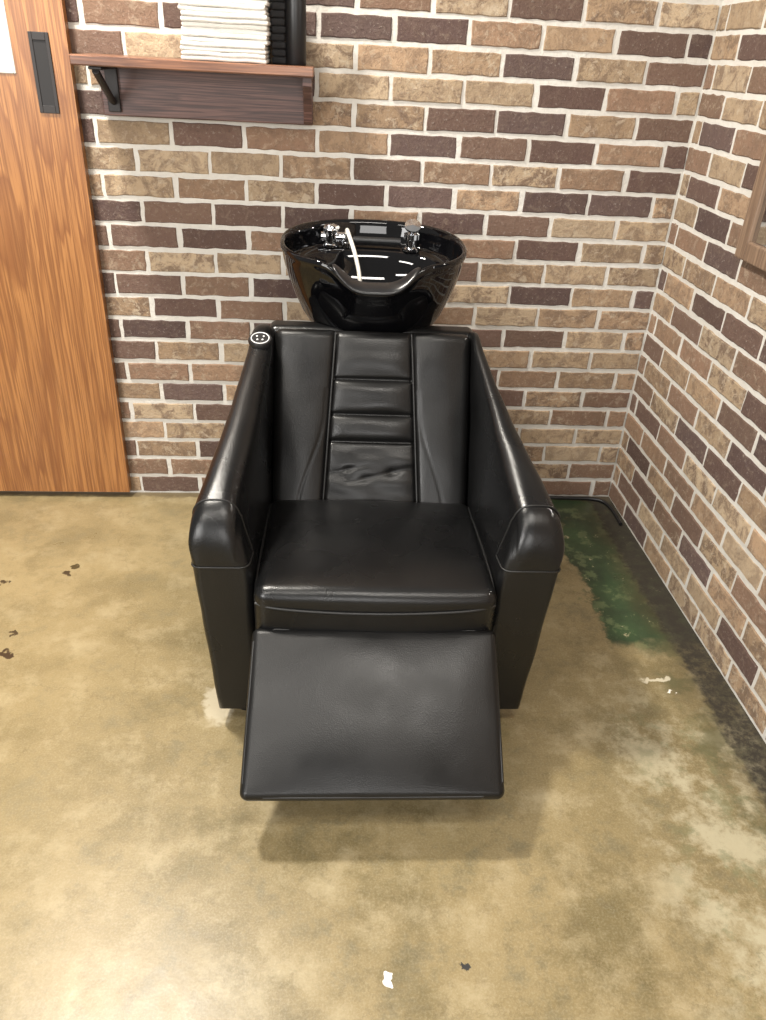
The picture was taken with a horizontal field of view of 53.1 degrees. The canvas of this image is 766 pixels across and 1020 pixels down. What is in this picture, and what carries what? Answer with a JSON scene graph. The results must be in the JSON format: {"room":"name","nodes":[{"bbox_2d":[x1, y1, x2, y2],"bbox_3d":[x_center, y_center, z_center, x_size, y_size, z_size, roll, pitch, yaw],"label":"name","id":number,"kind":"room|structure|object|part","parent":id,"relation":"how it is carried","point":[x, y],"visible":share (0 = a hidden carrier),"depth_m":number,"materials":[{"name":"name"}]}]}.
{"room":"salon","nodes":[
{"label":"salon","id":0,"kind":"room"},
{"bbox_2d":[0,491,765,1019],"bbox_3d":[-1.085,1.235,0.582,4.353,0.100,5.065,0,31,-5],"label":"floor","id":1,"kind":"structure","parent":0,"point":[618,871],"depth_m":1.55,"materials":[{"name":"concrete"}]},
{"bbox_2d":[188,219,564,800],"bbox_3d":[-0.023,-0.082,1.833,0.765,0.975,1.287,1,31,-4],"label":"chair","id":2,"kind":"object","parent":1,"relation":"on","point":[376,542],"visible":1,"depth_m":1.65,"materials":[{"name":"black leather"}]},
{"bbox_3d":[-0.339,-0.020,1.848,0.138,0.723,0.660,1,31,-4],"label":"arm","id":3,"kind":"part","parent":2,"relation":"part of","materials":[{"name":"black leather"}]},
{"bbox_3d":[-0.133,-0.764,2.067,0.013,0.017,0.044,-13,35,-25],"label":"mixer lever","id":4,"kind":"part","parent":2,"relation":"part of","materials":[{"name":"silver metal"}]},
{"bbox_2d":[342,233,350,247],"bbox_3d":[-0.099,-0.740,2.099,0.028,0.036,0.028,1,31,-4],"label":"faucet","id":5,"kind":"object","parent":2,"relation":"attached to","point":[345,242],"depth_m":2.09,"materials":[{"name":"silver metal"}]},
{"bbox_3d":[-0.030,-0.207,1.936,0.486,0.456,0.296,1,31,-4],"label":"backrest","id":6,"kind":"part","parent":2,"relation":"part of","materials":[{"name":"black leather"}]},
{"bbox_2d":[280,219,466,332],"bbox_3d":[-0.029,-0.590,2.030,0.478,0.265,0.426,1,31,-4],"label":"basin","id":7,"kind":"object","parent":2,"relation":"in","point":[333,266],"depth_m":1.93,"materials":[{"name":"black ceramic"}]},
{"bbox_2d":[254,500,495,631],"bbox_3d":[-0.024,0.124,1.753,0.500,0.164,0.430,1,31,-4],"label":"seat cushion","id":8,"kind":"object","parent":2,"relation":"on","point":[320,565],"depth_m":1.61,"materials":[{"name":"black leather"}]},
{"bbox_3d":[0.274,-0.008,1.889,0.134,0.722,0.665,0,31,-6],"label":"arm","id":9,"kind":"part","parent":2,"relation":"part of","materials":[{"name":"black leather"}]},
{"bbox_2d":[549,496,621,525],"bbox_3d":[0.460,-0.037,2.737,0.757,0.012,0.163,7,31,6],"label":"electrical cable","id":10,"kind":"object","parent":1,"relation":"on","point":[608,505],"visible":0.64,"depth_m":2.76,"materials":[{"name":"black plastic"}]},
{"bbox_2d":[56,0,723,496],"bbox_3d":[-1.181,-1.266,1.969,4.355,2.750,0.102,0,31,-5],"label":"wall","id":11,"kind":"structure","parent":0,"point":[551,138],"depth_m":2.21,"materials":[{"name":"brick"}]},
{"bbox_2d":[0,0,131,491],"bbox_3d":[-1.213,-1.025,2.029,0.802,2.228,0.033,0,31,-5],"label":"door","id":12,"kind":"structure","parent":11,"relation":"in","point":[61,423],"depth_m":2.26,"materials":[{"name":"brown wood"}]},
{"bbox_3d":[-1.258,-1.452,1.773,0.663,0.738,0.005,0,31,-5],"label":"glass","id":13,"kind":"part","parent":12,"relation":"part of","materials":[{"name":"white glass"}]},
{"bbox_2d":[0,70,13,73],"bbox_3d":[-1.279,-1.132,1.951,0.657,0.006,0.017,0,31,-5],"label":"trim","id":14,"kind":"structure","parent":12,"relation":"attached to","point":[1,71],"depth_m":1.97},
{"bbox_2d":[1,0,15,73],"bbox_3d":[-0.930,-1.443,1.790,0.006,0.738,0.017,0,31,-5],"label":"trim","id":15,"kind":"structure","parent":12,"relation":"attached to","point":[3,5],"depth_m":1.93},
{"bbox_3d":[-0.895,-1.127,1.976,0.009,0.183,0.005,0,31,-5],"label":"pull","id":16,"kind":"part","parent":12,"relation":"part of","materials":[{"name":"black metal"}]},
{"bbox_3d":[-0.871,-1.198,1.935,0.032,0.018,0.005,0,31,-5],"label":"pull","id":17,"kind":"part","parent":12,"relation":"part of","materials":[{"name":"black metal"}]},
{"bbox_3d":[-0.875,-1.127,1.978,0.032,0.147,0.002,0,31,-5],"label":"cup pull","id":18,"kind":"part","parent":12,"relation":"part of","materials":[{"name":"black metal"}]},
{"bbox_3d":[-1.307,-0.603,2.279,0.663,1.240,0.029,0,31,-5],"label":"panel","id":19,"kind":"part","parent":12,"relation":"part of","materials":[{"name":"brown wood"}]},
{"bbox_3d":[-0.879,-1.056,2.020,0.032,0.018,0.005,0,31,-5],"label":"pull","id":20,"kind":"part","parent":12,"relation":"part of","materials":[{"name":"black metal"}]},
{"bbox_3d":[-0.854,-1.127,1.979,0.009,0.183,0.005,0,31,-5],"label":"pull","id":21,"kind":"part","parent":12,"relation":"part of","materials":[{"name":"black metal"}]},
{"bbox_2d":[69,53,314,124],"bbox_3d":[-0.468,-1.071,1.964,0.580,0.142,0.202,0,31,-5],"label":"wall shelf","id":22,"kind":"object","parent":11,"relation":"attached to","point":[131,86],"visible":1,"depth_m":2.03,"materials":[{"name":"brown wood"}]},
{"bbox_3d":[-0.705,-1.073,1.942,0.018,0.091,0.156,0,31,-5],"label":"iron bracket arm","id":23,"kind":"part","parent":22,"relation":"part of"},
{"bbox_3d":[-0.710,-1.107,2.013,0.032,0.108,0.010,0,31,-5],"label":"iron bracket leg","id":24,"kind":"part","parent":22,"relation":"part of","materials":[{"name":"black metal"}]},
{"bbox_2d":[178,0,271,63],"bbox_3d":[-0.382,-1.230,1.861,0.213,0.243,0.174,0,31,-5],"label":"folded towels","id":25,"kind":"object","parent":22,"relation":"on","point":[212,30],"visible":0.98,"depth_m":1.82,"materials":[{"name":"fabric"}]},
{"bbox_2d":[270,0,285,63],"bbox_3d":[-0.264,-1.217,1.943,0.039,0.148,0.100,0,31,-5],"label":"towels","id":26,"kind":"object","parent":22,"relation":"on","point":[278,29],"visible":0.87,"depth_m":1.91,"materials":[{"name":"fabric"}]},
{"bbox_2d":[270,0,284,2],"bbox_3d":[-0.262,-1.274,1.909,0.036,0.016,0.100,0,31,-5],"label":"towel","id":27,"kind":"object","parent":26,"relation":"on","point":[273,1],"depth_m":1.87,"materials":[{"name":"fabric"}]},
{"bbox_2d":[270,10,284,18],"bbox_3d":[-0.263,-1.246,1.926,0.036,0.016,0.100,0,31,-5],"label":"towel","id":28,"kind":"object","parent":26,"relation":"on","point":[275,14],"depth_m":1.88,"materials":[{"name":"fabric"}]},
{"bbox_2d":[270,18,284,26],"bbox_3d":[-0.264,-1.232,1.934,0.036,0.016,0.100,0,31,-5],"label":"towel","id":29,"kind":"object","parent":26,"relation":"on","point":[276,22],"depth_m":1.89,"materials":[{"name":"fabric"}]},
{"bbox_2d":[270,33,284,41],"bbox_3d":[-0.266,-1.203,1.951,0.036,0.016,0.100,0,31,-5],"label":"towel","id":30,"kind":"object","parent":26,"relation":"on","point":[275,37],"depth_m":1.91,"materials":[{"name":"fabric"}]},
{"bbox_2d":[271,2,284,11],"bbox_3d":[-0.260,-1.260,1.918,0.036,0.016,0.100,0,31,-5],"label":"towel","id":31,"kind":"object","parent":26,"relation":"on","point":[276,6],"depth_m":1.88,"materials":[{"name":"fabric"}]},
{"bbox_2d":[271,26,285,33],"bbox_3d":[-0.263,-1.217,1.943,0.036,0.016,0.100,0,31,-5],"label":"towel","id":32,"kind":"object","parent":26,"relation":"on","point":[275,29],"depth_m":1.90,"materials":[{"name":"fabric"}]},
{"bbox_2d":[272,41,285,48],"bbox_3d":[-0.264,-1.189,1.960,0.036,0.016,0.100,0,31,-5],"label":"towel","id":33,"kind":"object","parent":26,"relation":"on","point":[275,44],"depth_m":1.92,"materials":[{"name":"fabric"}]},
{"bbox_2d":[272,49,285,56],"bbox_3d":[-0.265,-1.175,1.968,0.036,0.016,0.100,0,31,-5],"label":"towel","id":34,"kind":"object","parent":26,"relation":"on","point":[275,52],"depth_m":1.93,"materials":[{"name":"fabric"}]},
{"bbox_2d":[272,56,285,63],"bbox_3d":[-0.266,-1.161,1.977,0.036,0.016,0.100,0,31,-5],"label":"towel","id":35,"kind":"object","parent":22,"relation":"on","point":[276,59],"depth_m":1.93,"materials":[{"name":"fabric"}]},
{"bbox_2d":[285,0,305,65],"bbox_3d":[-0.214,-1.242,1.873,0.052,0.269,0.072,0,31,-5],"label":"pump bottle","id":36,"kind":"object","parent":22,"relation":"on","point":[295,10],"visible":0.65,"depth_m":1.90,"materials":[{"name":"black plastic"}]},
{"bbox_2d":[609,0,765,742],"bbox_3d":[1.107,0.055,-0.016,0.102,2.750,4.968,0,31,-5],"label":"wall","id":37,"kind":"structure","parent":0,"point":[688,483],"depth_m":2.05,"materials":[{"name":"brick"}]},
{"bbox_2d":[735,143,765,271],"bbox_3d":[0.929,-0.811,1.448,0.025,0.788,0.625,0,31,-5],"label":"framed mirror","id":38,"kind":"object","parent":37,"relation":"attached to","point":[751,246],"visible":1,"depth_m":1.82,"materials":[{"name":"brown wood"}]},
{"bbox_3d":[0.911,-0.492,1.639,0.025,0.045,0.535,0,31,-5],"label":"frame","id":39,"kind":"part","parent":38,"relation":"part of","materials":[{"name":"brown wood"}]},
{"bbox_2d":[752,194,765,247],"bbox_3d":[0.932,-0.811,1.448,0.006,0.698,0.535,0,31,-5],"label":"mirror","id":40,"kind":"object","parent":38,"relation":"on","point":[759,209],"depth_m":1.82,"materials":[{"name":"clear glass"}]}
]}

